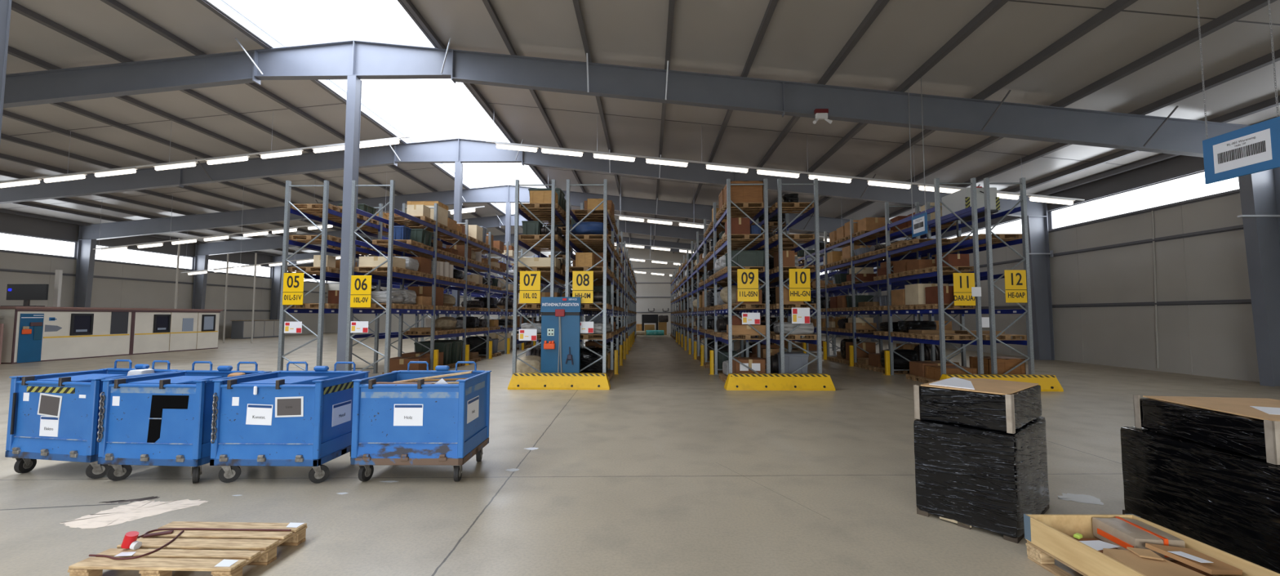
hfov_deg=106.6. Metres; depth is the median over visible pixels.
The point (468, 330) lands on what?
wooden pallet
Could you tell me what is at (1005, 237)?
wooden pallet
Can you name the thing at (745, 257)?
plastic container
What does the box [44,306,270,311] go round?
trim
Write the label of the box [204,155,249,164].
lamp
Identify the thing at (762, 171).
lamp
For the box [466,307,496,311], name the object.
wooden pallet
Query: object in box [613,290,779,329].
wrapped bundle
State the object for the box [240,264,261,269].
lamp
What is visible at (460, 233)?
wooden pallet
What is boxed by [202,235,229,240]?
lamp
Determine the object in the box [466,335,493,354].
wrapped bundle
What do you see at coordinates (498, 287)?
wooden pallet
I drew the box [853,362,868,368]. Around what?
wooden pallet
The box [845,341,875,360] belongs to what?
cardboard box
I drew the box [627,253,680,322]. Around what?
wrapped bundle
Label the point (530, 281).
aisle sign
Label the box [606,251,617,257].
wooden pallet
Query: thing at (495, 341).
plastic container
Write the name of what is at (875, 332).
wooden pallet
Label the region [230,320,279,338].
cabinet
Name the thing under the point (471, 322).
wrapped bundle
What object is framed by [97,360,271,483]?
trolley
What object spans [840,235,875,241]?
wooden pallet
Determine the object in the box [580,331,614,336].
wooden pallet
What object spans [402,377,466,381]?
board
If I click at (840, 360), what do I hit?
wooden pallet
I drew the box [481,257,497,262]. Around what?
cardboard box
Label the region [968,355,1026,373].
wooden crate
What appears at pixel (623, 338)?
wrapped bundle
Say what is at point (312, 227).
lamp
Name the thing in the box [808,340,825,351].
cardboard box
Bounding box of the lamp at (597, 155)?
[592,151,635,161]
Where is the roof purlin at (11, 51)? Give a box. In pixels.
[7,45,368,198]
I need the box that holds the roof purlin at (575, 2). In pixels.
[572,0,633,248]
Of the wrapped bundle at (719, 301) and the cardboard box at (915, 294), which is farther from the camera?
the wrapped bundle at (719, 301)
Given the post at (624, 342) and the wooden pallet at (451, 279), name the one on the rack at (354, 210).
the wooden pallet at (451, 279)
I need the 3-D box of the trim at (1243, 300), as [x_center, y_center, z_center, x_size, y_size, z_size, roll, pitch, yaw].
[18.521,0.835,21.677,0.100,0.140,63.000,0,-3,1]
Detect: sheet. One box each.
[113,551,136,556]
[214,559,238,566]
[285,522,304,527]
[435,377,448,383]
[739,363,748,370]
[751,363,759,370]
[1079,539,1119,550]
[1168,551,1213,562]
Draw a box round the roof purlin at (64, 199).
[50,197,359,258]
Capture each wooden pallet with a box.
[67,520,306,575]
[286,302,338,308]
[287,266,340,274]
[288,235,341,244]
[290,203,342,213]
[311,210,365,219]
[328,244,378,251]
[329,216,378,224]
[352,302,408,308]
[354,266,409,274]
[355,250,395,255]
[356,222,388,230]
[364,230,388,234]
[372,239,423,247]
[376,269,421,275]
[382,303,421,309]
[386,244,433,251]
[386,271,432,278]
[388,215,435,224]
[402,329,446,334]
[404,248,447,255]
[404,275,447,280]
[405,222,448,230]
[417,251,456,257]
[417,328,455,333]
[419,226,457,234]
[419,276,457,282]
[421,304,433,309]
[427,254,465,260]
[430,231,466,238]
[430,278,466,284]
[435,305,447,309]
[440,235,476,242]
[440,257,475,263]
[440,280,475,285]
[442,306,457,310]
[446,363,453,368]
[450,239,484,244]
[450,260,483,266]
[450,328,474,332]
[453,362,464,367]
[454,328,465,333]
[455,283,488,288]
[457,306,465,310]
[459,262,489,267]
[466,307,488,311]
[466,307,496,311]
[466,327,482,331]
[467,242,489,248]
[467,265,497,270]
[468,284,497,288]
[469,356,480,361]
[471,245,496,251]
[473,286,502,290]
[474,248,502,253]
[475,266,502,271]
[477,353,494,358]
[482,327,488,330]
[483,351,501,356]
[484,326,494,329]
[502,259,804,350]
[513,266,560,273]
[516,333,541,338]
[517,302,541,308]
[518,234,562,243]
[519,202,562,213]
[524,304,540,309]
[525,239,565,247]
[525,269,565,275]
[526,209,565,219]
[533,217,571,224]
[533,244,570,251]
[540,275,571,278]
[540,278,572,280]
[548,254,575,260]
[558,226,573,234]
[564,266,608,273]
[569,234,609,243]
[571,208,611,219]
[573,239,612,247]
[573,269,612,275]
[577,243,614,251]
[578,215,615,224]
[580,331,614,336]
[580,332,613,337]
[580,333,608,339]
[581,303,610,308]
[581,304,612,309]
[582,248,615,255]
[582,305,615,310]
[593,271,614,278]
[593,275,615,280]
[593,277,617,282]
[593,279,617,284]
[593,280,620,285]
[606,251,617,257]
[606,254,619,260]
[606,369,613,377]
[606,373,611,379]
[607,224,616,230]
[608,226,617,234]
[608,235,621,241]
[693,265,713,270]
[696,262,713,267]
[698,260,713,265]
[700,257,713,263]
[701,280,727,285]
[703,231,719,237]
[703,361,714,368]
[704,278,737,284]
[704,328,722,333]
[706,228,724,234]
[706,251,727,257]
[707,221,725,230]
[707,306,743,310]
[708,275,737,280]
[713,271,737,278]
[713,331,755,337]
[713,366,723,373]
[714,245,751,250]
[714,304,755,309]
[715,208,757,218]
[715,239,757,247]
[716,269,737,275]
[719,373,728,381]
[720,202,764,213]
[721,234,764,243]
[721,266,764,273]
[722,303,765,308]
[722,333,765,339]
[750,221,785,229]
[755,243,798,250]
[768,202,813,213]
[768,233,814,243]
[768,250,777,254]
[768,269,789,275]
[768,278,786,280]
[769,303,816,308]
[769,304,804,309]
[769,333,817,339]
[770,266,820,273]
[773,275,789,278]
[820,265,847,270]
[825,241,857,247]
[825,262,857,267]
[826,283,857,288]
[826,307,834,311]
[826,327,838,331]
[826,355,842,360]
[832,238,865,244]
[832,260,865,265]
[834,307,842,311]
[834,328,868,332]
[835,358,845,363]
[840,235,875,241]
[840,257,876,263]
[841,280,875,285]
[841,306,852,311]
[842,328,878,333]
[843,360,849,364]
[850,253,886,260]
[852,230,893,237]
[852,306,862,311]
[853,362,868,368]
[860,251,902,257]
[862,306,873,310]
[863,364,882,370]
[872,305,888,310]
[873,247,916,254]
[873,274,917,280]
[873,330,894,335]
[875,367,909,373]
[886,242,936,250]
[888,271,935,278]
[888,304,903,309]
[890,331,906,337]
[893,230,926,237]
[897,226,935,231]
[900,238,955,247]
[901,269,952,275]
[902,304,919,309]
[904,332,956,338]
[906,373,922,382]
[909,221,955,229]
[918,266,973,273]
[918,333,976,339]
[919,303,975,309]
[921,377,937,382]
[924,248,957,254]
[953,246,980,250]
[955,238,999,246]
[961,233,1022,242]
[969,333,1026,340]
[1026,540,1087,575]
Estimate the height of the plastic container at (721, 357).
0.572 m
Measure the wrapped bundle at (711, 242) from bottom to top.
0.543 m
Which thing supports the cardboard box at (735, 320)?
on the cardboard box at (736, 329)
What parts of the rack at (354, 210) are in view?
upright frame, upright frame, upright frame, upright frame, upright frame, upright frame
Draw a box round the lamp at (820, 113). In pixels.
[813,108,832,123]
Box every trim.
[0,230,304,271]
[0,248,327,284]
[0,268,327,293]
[1,167,433,208]
[12,102,343,135]
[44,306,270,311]
[47,257,293,331]
[73,242,77,257]
[191,257,195,269]
[204,0,511,213]
[325,296,671,297]
[326,282,670,283]
[397,0,547,187]
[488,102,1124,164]
[511,267,677,268]
[540,167,834,197]
[636,311,671,312]
[820,188,1239,279]
[828,204,1192,374]
[941,167,1204,238]
[979,224,1244,267]
[981,298,1251,308]
[1008,0,1279,25]
[1047,211,1053,229]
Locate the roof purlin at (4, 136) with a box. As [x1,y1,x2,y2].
[0,133,341,230]
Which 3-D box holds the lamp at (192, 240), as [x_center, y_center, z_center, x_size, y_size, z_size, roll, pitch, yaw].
[-25.264,-2.568,26.428,1.406,0.337,0.140,0,-3,1]
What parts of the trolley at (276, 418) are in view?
chain, corner post, sill, panel, frame, handle, corner post, handle, corner post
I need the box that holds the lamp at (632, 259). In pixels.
[629,257,644,261]
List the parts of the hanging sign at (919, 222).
chain, chain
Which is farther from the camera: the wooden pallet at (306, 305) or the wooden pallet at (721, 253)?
the wooden pallet at (721, 253)
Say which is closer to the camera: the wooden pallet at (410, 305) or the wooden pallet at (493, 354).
the wooden pallet at (410, 305)
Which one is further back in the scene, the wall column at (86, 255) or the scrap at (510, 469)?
the wall column at (86, 255)
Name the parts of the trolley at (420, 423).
corner post, corner post, sill, panel, handle, frame, corner post, handle, corner post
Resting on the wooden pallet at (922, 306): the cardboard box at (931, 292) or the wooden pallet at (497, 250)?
the cardboard box at (931, 292)
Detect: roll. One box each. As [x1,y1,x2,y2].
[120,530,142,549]
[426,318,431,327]
[431,260,439,275]
[438,261,444,275]
[443,262,448,276]
[448,264,453,277]
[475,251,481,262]
[635,330,645,334]
[645,329,663,334]
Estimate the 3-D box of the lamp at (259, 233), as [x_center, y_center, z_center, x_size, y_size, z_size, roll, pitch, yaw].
[-21.264,-2.995,26.385,1.406,0.337,0.140,0,-3,1]
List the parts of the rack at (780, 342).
upright frame, upright frame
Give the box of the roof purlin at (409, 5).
[400,0,551,187]
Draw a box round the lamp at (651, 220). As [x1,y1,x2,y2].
[647,218,672,224]
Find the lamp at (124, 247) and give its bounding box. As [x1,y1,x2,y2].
[101,245,128,252]
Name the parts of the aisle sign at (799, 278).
number plate, plate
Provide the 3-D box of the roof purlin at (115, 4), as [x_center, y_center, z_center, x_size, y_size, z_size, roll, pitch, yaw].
[-13.204,-6.631,22.654,0.152,0.202,63.000,0,-3,1]
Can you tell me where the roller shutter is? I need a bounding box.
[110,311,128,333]
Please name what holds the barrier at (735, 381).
on the floor
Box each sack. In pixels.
[435,316,457,328]
[443,293,456,306]
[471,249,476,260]
[497,277,506,288]
[516,355,541,372]
[692,298,697,307]
[720,284,737,303]
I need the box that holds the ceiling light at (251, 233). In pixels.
[243,231,267,236]
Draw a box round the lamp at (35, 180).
[0,177,41,187]
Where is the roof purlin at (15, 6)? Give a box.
[11,0,453,219]
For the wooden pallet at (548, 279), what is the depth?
16.70 m
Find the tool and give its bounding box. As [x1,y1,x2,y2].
[142,529,173,537]
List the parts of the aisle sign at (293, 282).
plate, number plate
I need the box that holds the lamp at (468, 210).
[449,207,475,213]
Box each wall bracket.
[1029,249,1053,257]
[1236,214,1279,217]
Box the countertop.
[230,320,263,320]
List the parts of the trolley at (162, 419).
chain, corner post, sill, panel, frame, corner post, handle, handle, corner post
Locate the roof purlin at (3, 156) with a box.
[0,152,315,233]
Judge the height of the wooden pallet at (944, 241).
0.144 m
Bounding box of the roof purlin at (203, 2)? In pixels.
[196,0,522,227]
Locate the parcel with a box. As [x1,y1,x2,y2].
[1091,515,1185,559]
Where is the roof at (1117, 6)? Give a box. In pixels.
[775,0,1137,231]
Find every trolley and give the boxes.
[4,359,184,478]
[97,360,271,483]
[209,361,369,483]
[350,360,491,480]
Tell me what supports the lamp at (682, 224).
attached to the rail at (620, 175)
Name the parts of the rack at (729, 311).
upright frame, upright frame, upright frame, upright frame, upright frame, upright frame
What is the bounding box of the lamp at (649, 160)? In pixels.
[645,157,688,166]
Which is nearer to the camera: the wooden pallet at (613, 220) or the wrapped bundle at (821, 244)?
the wooden pallet at (613, 220)
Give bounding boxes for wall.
[0,212,327,337]
[0,306,222,363]
[324,245,811,333]
[811,155,1259,382]
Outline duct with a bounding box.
[53,269,62,306]
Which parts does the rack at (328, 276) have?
upright frame, upright frame, upright frame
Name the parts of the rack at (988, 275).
upright frame, upright frame, upright frame, upright frame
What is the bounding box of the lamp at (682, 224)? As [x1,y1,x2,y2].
[679,222,703,227]
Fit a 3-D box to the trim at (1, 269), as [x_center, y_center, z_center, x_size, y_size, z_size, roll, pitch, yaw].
[-36.069,-1.260,22.728,0.100,0.140,63.000,0,-3,1]
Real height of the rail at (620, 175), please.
4.283 m
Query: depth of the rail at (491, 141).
18.10 m
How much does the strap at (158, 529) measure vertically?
0.012 m
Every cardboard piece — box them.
[1074,537,1212,575]
[1102,547,1204,575]
[1126,546,1163,559]
[1145,542,1242,574]
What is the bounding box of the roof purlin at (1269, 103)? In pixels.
[819,95,1279,257]
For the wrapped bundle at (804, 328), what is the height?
0.355 m
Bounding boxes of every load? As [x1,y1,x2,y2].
[913,376,1049,542]
[1120,394,1279,573]
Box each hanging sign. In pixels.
[907,76,927,237]
[1196,0,1279,184]
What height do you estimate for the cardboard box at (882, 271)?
0.274 m
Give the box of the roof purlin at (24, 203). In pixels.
[9,201,303,253]
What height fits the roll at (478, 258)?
0.536 m
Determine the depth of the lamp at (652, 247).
33.90 m
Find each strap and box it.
[88,529,184,559]
[137,528,291,537]
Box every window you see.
[0,232,74,256]
[94,244,191,268]
[208,259,270,276]
[287,271,325,282]
[948,219,1022,238]
[1052,171,1239,228]
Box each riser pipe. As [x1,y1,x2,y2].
[174,238,180,308]
[222,253,229,342]
[250,253,257,342]
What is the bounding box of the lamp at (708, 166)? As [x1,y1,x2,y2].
[705,163,749,173]
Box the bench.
[641,314,657,330]
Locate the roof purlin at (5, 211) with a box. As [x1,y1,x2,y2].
[0,208,282,256]
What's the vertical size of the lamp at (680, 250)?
0.328 m
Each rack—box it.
[277,180,541,373]
[345,179,571,373]
[511,178,616,375]
[564,178,635,373]
[671,177,770,374]
[690,177,822,373]
[733,177,983,375]
[760,177,1035,373]
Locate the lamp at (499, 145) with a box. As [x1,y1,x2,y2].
[495,142,538,151]
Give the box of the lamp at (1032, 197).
[1027,195,1075,204]
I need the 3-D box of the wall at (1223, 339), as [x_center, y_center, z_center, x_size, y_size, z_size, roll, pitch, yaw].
[18.648,-0.589,21.759,0.150,7.653,63.001,0,-3,1]
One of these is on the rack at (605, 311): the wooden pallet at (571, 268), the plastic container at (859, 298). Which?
the wooden pallet at (571, 268)
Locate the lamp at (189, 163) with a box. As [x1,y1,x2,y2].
[152,160,197,170]
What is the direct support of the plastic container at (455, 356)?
on the wooden pallet
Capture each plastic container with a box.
[337,203,377,214]
[393,226,411,239]
[409,228,433,245]
[413,340,453,364]
[434,339,463,363]
[480,226,487,243]
[490,277,498,286]
[491,338,498,353]
[501,282,519,290]
[521,220,542,234]
[528,187,564,209]
[540,287,563,296]
[564,197,566,211]
[570,273,683,334]
[571,217,575,226]
[584,315,609,323]
[593,285,610,303]
[595,289,609,303]
[702,315,723,328]
[717,350,737,368]
[718,231,724,239]
[724,249,764,266]
[750,224,761,234]
[755,287,764,305]
[777,351,808,373]
[796,249,814,257]
[834,273,848,283]
[844,294,874,306]
[853,247,870,255]
[876,294,887,306]
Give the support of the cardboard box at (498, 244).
on the rack at (354, 210)
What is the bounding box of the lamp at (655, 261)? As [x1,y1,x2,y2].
[651,259,667,263]
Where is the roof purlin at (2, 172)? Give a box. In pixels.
[0,169,335,247]
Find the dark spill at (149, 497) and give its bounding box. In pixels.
[103,495,158,502]
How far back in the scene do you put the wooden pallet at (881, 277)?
16.53 m
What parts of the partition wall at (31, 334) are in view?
door, dark panel, paper sill, pane, roof trim, pane, pane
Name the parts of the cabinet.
cabinet door, cabinet door, cabinet door, cabinet door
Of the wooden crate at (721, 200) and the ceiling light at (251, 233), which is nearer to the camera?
the wooden crate at (721, 200)
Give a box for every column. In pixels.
[0,0,12,142]
[73,224,97,306]
[191,243,208,308]
[270,255,282,319]
[336,75,361,370]
[450,161,462,339]
[503,201,511,332]
[828,270,839,336]
[867,261,879,341]
[924,235,939,346]
[1026,195,1054,359]
[1238,127,1279,386]
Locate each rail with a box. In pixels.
[0,111,410,182]
[93,173,484,249]
[181,228,340,272]
[485,104,1084,200]
[547,175,890,244]
[613,241,809,261]
[629,240,696,262]
[636,270,673,274]
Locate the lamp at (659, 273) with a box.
[651,271,664,275]
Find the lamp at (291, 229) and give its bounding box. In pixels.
[271,226,297,233]
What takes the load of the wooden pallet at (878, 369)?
on the floor
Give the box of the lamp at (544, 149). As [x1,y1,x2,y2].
[540,146,583,156]
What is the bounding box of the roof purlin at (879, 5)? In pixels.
[756,0,889,167]
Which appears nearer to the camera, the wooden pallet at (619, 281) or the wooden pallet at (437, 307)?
the wooden pallet at (437, 307)
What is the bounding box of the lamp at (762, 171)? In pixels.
[756,168,800,177]
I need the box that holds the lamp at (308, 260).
[296,258,313,262]
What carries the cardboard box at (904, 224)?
on the wooden pallet at (909, 236)
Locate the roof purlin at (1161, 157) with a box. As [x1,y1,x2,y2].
[889,153,1178,242]
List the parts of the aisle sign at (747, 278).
number plate, plate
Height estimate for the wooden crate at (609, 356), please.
0.534 m
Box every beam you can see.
[0,137,1030,216]
[3,36,1250,157]
[92,184,911,240]
[205,213,842,255]
[287,232,823,265]
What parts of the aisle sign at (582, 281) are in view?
number plate, plate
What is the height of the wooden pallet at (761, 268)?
0.144 m
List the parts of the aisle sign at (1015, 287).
number plate, plate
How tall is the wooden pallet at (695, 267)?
0.144 m
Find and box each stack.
[408,327,441,330]
[443,302,453,306]
[469,351,479,358]
[496,305,505,308]
[634,281,801,346]
[836,351,841,357]
[857,301,871,306]
[857,357,868,364]
[865,301,879,306]
[890,240,907,244]
[908,329,955,333]
[924,360,959,365]
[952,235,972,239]
[954,329,1004,333]
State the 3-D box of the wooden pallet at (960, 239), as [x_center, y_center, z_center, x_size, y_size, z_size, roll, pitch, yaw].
[10.200,-1.382,14.665,1.200,0.144,0.800,0,-3,1]
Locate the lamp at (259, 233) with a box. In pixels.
[242,230,269,236]
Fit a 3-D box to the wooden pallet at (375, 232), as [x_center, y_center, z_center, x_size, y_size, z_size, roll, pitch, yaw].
[-9.462,-2.127,17.848,1.200,0.144,0.800,0,-3,1]
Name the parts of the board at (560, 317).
socket plate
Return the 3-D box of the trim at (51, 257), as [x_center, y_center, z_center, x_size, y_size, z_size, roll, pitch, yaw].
[-36.108,0.461,23.044,0.012,5.600,60.030,0,-3,1]
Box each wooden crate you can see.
[375,211,389,219]
[407,200,448,209]
[456,224,462,232]
[485,232,493,246]
[485,320,498,326]
[529,190,558,203]
[573,259,608,266]
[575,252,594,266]
[584,200,614,217]
[585,340,602,347]
[586,198,608,209]
[607,351,610,368]
[613,266,682,320]
[635,324,641,330]
[644,324,654,334]
[657,321,666,334]
[699,253,703,261]
[699,294,702,307]
[711,205,727,222]
[718,188,724,208]
[723,180,763,202]
[821,321,825,326]
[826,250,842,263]
[835,318,841,327]
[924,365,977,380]
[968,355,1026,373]
[1023,513,1279,575]
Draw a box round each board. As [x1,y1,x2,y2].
[0,323,4,364]
[376,382,433,383]
[393,370,472,382]
[396,378,414,382]
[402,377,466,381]
[428,381,459,383]
[540,296,581,373]
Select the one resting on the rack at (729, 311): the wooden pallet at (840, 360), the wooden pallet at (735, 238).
the wooden pallet at (735, 238)
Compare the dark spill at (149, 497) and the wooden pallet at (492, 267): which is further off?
the wooden pallet at (492, 267)
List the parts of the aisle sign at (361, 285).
number plate, plate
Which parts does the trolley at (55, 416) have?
corner post, sill, frame, panel, corner post, handle, handle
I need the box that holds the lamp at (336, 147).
[311,143,344,152]
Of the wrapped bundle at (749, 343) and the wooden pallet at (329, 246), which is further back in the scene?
the wrapped bundle at (749, 343)
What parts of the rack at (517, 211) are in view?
upright frame, upright frame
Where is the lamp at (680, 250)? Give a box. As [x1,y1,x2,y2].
[679,248,693,253]
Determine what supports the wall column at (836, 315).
on the floor
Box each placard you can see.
[284,321,302,333]
[350,320,368,332]
[518,328,537,340]
[580,321,593,333]
[742,312,759,324]
[791,307,809,323]
[971,286,981,296]
[981,316,989,327]
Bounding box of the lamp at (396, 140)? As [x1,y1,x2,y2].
[359,137,400,147]
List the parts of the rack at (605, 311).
upright frame, upright frame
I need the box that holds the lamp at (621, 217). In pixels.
[618,215,644,222]
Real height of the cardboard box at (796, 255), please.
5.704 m
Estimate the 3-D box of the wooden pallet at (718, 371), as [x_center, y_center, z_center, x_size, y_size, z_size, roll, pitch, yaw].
[3.089,2.845,16.487,1.200,0.144,0.800,0,-3,1]
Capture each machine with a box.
[355,235,369,243]
[461,300,484,307]
[478,318,486,327]
[482,277,493,284]
[497,297,513,309]
[499,318,512,324]
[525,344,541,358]
[541,224,559,234]
[558,227,562,237]
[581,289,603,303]
[606,346,619,360]
[618,296,623,306]
[658,315,668,321]
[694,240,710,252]
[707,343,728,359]
[711,320,714,328]
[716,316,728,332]
[762,231,777,243]
[770,353,778,373]
[823,299,830,308]
[837,318,848,328]
[870,244,890,251]
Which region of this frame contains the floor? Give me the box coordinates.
[0,332,1279,575]
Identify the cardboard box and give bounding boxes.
[313,254,335,267]
[328,289,339,303]
[335,259,356,268]
[358,256,405,268]
[383,356,430,372]
[398,256,431,273]
[401,351,443,368]
[406,204,430,217]
[407,285,444,305]
[414,295,431,305]
[425,204,448,226]
[431,239,442,247]
[436,245,444,250]
[443,223,465,235]
[444,248,457,254]
[446,244,471,258]
[447,217,457,230]
[463,224,483,240]
[466,274,482,283]
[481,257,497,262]
[481,259,488,264]
[484,240,503,253]
[488,332,511,350]
[490,261,500,267]
[497,262,506,270]
[499,249,514,257]
[500,315,513,319]
[501,284,513,290]
[503,244,514,250]
[507,285,773,343]
[517,254,804,332]
[518,257,560,268]
[540,292,559,302]
[557,257,565,264]
[564,285,786,346]
[592,252,603,259]
[693,334,704,340]
[701,337,711,347]
[702,290,708,306]
[724,217,750,234]
[726,324,765,333]
[731,315,760,324]
[732,356,765,373]
[736,288,762,303]
[749,352,756,356]
[751,343,778,353]
[760,347,778,357]
[773,250,795,267]
[775,285,804,303]
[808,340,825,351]
[810,318,816,326]
[812,280,832,288]
[825,320,835,327]
[828,316,845,321]
[829,230,836,242]
[830,296,837,307]
[836,225,844,239]
[836,295,847,307]
[841,244,871,259]
[844,219,859,236]
[845,322,876,328]
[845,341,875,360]
[846,273,876,280]
[848,266,873,274]
[848,317,873,322]
[857,217,885,231]
[868,352,881,366]
[877,266,893,275]
[880,260,897,267]
[889,215,907,231]
[891,288,905,305]
[893,258,918,272]
[896,343,919,350]
[904,283,948,304]
[906,211,920,226]
[906,258,935,270]
[909,360,956,377]
[920,202,942,219]
[923,320,951,329]
[924,285,954,303]
[934,253,969,266]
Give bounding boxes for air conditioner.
[0,284,48,306]
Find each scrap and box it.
[228,373,244,376]
[378,480,399,482]
[505,467,519,471]
[524,447,537,449]
[1057,493,1103,504]
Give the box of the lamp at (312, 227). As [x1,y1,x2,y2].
[306,223,333,229]
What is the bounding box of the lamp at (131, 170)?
[93,167,137,177]
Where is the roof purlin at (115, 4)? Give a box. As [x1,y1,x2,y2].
[100,0,505,233]
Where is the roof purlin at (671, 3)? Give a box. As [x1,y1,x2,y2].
[652,0,675,251]
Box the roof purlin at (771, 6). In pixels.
[672,0,778,253]
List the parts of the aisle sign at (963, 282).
number plate, plate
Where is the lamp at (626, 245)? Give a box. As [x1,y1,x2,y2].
[625,243,644,248]
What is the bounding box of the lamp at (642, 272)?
[633,270,645,273]
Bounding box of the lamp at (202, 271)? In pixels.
[186,270,208,275]
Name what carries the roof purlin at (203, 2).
attached to the beam
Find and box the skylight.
[226,0,546,213]
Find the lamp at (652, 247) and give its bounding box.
[651,245,671,250]
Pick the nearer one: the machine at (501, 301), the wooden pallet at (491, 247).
the wooden pallet at (491, 247)
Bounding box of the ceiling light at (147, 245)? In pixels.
[137,243,162,248]
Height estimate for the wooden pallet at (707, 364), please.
0.144 m
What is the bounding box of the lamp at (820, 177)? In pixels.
[808,173,852,182]
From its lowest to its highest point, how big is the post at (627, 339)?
0.800 m
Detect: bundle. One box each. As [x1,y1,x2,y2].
[370,291,403,303]
[382,288,417,304]
[395,256,419,271]
[453,269,463,279]
[453,319,462,328]
[456,315,479,327]
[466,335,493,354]
[473,296,497,308]
[497,319,510,325]
[505,269,702,337]
[511,269,697,346]
[520,322,541,333]
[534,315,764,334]
[554,246,573,254]
[555,224,565,226]
[573,220,608,234]
[579,346,608,373]
[580,323,603,333]
[593,322,613,331]
[606,341,616,347]
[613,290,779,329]
[613,293,619,306]
[613,336,625,344]
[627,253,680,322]
[688,296,697,309]
[693,278,704,288]
[706,269,713,278]
[706,289,721,306]
[706,318,714,328]
[706,338,722,347]
[708,236,727,251]
[715,258,720,271]
[716,290,724,304]
[718,253,725,269]
[723,360,728,374]
[748,341,761,356]
[758,211,784,221]
[760,322,774,330]
[761,286,775,303]
[768,257,773,269]
[773,321,814,333]
[782,193,799,202]
[795,257,799,266]
[808,297,829,308]
[819,242,831,252]
[840,337,861,359]
[880,321,898,331]
[880,348,917,368]
[897,320,936,332]
[913,343,940,360]
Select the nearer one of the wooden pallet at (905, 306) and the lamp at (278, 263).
the wooden pallet at (905, 306)
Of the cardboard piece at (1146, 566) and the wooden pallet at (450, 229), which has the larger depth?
the wooden pallet at (450, 229)
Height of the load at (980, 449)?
1.270 m
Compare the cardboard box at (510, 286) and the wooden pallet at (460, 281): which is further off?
the cardboard box at (510, 286)
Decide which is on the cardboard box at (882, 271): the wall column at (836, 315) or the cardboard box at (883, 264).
the cardboard box at (883, 264)
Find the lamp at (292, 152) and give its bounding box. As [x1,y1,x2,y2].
[258,148,302,158]
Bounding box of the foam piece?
[126,368,152,375]
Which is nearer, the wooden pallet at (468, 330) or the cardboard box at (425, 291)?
the cardboard box at (425, 291)
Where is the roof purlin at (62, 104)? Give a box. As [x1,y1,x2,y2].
[48,102,333,201]
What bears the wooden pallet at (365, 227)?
on the rack at (328, 276)
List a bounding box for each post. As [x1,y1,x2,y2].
[433,349,438,369]
[465,344,470,364]
[488,340,492,358]
[506,337,510,353]
[614,349,618,373]
[619,344,622,365]
[622,341,626,359]
[626,337,628,354]
[628,335,631,350]
[630,333,632,346]
[631,332,633,344]
[677,332,679,344]
[680,333,683,346]
[684,335,686,350]
[688,337,691,354]
[693,341,696,359]
[699,344,703,365]
[708,350,714,374]
[803,342,806,353]
[822,341,826,359]
[848,345,853,365]
[883,350,890,374]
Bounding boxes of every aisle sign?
[282,272,304,304]
[350,275,371,306]
[519,271,540,302]
[572,271,593,302]
[737,268,758,301]
[789,268,810,301]
[952,272,975,305]
[1004,269,1026,302]
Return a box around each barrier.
[507,372,610,389]
[724,373,835,390]
[939,373,1063,391]
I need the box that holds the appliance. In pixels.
[941,186,999,219]
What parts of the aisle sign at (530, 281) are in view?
plate, number plate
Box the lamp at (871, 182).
[866,178,911,188]
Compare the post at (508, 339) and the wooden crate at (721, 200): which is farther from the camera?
the post at (508, 339)
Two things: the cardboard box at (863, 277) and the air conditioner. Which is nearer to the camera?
the cardboard box at (863, 277)
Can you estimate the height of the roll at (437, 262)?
0.505 m
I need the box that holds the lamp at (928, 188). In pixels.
[917,184,962,193]
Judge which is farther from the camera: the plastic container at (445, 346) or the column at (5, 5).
the plastic container at (445, 346)
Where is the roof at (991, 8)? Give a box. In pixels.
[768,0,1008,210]
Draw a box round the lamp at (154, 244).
[136,241,164,248]
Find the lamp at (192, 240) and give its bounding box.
[170,238,197,244]
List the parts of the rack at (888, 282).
upright frame, upright frame, upright frame, upright frame, upright frame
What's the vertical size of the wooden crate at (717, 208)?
0.584 m
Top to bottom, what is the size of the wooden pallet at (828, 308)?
0.144 m
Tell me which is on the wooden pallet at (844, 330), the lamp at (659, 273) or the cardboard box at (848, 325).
the cardboard box at (848, 325)
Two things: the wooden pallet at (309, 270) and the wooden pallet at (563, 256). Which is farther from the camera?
the wooden pallet at (563, 256)
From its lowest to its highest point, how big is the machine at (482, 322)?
0.393 m
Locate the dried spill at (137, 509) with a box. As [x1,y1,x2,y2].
[59,498,208,528]
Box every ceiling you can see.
[0,0,522,260]
[410,0,1279,255]
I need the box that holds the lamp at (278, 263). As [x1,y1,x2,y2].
[268,262,282,266]
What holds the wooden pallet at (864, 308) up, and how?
on the rack at (888, 282)
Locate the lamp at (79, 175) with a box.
[41,173,87,182]
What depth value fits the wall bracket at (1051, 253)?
21.34 m
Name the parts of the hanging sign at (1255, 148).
chain, chain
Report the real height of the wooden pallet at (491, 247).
0.144 m
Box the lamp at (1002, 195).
[996,191,1020,199]
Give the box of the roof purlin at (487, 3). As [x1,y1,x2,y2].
[482,0,586,192]
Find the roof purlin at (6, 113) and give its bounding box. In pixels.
[2,109,294,203]
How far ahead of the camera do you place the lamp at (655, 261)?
41.83 m
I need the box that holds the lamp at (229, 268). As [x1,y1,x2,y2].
[213,266,234,271]

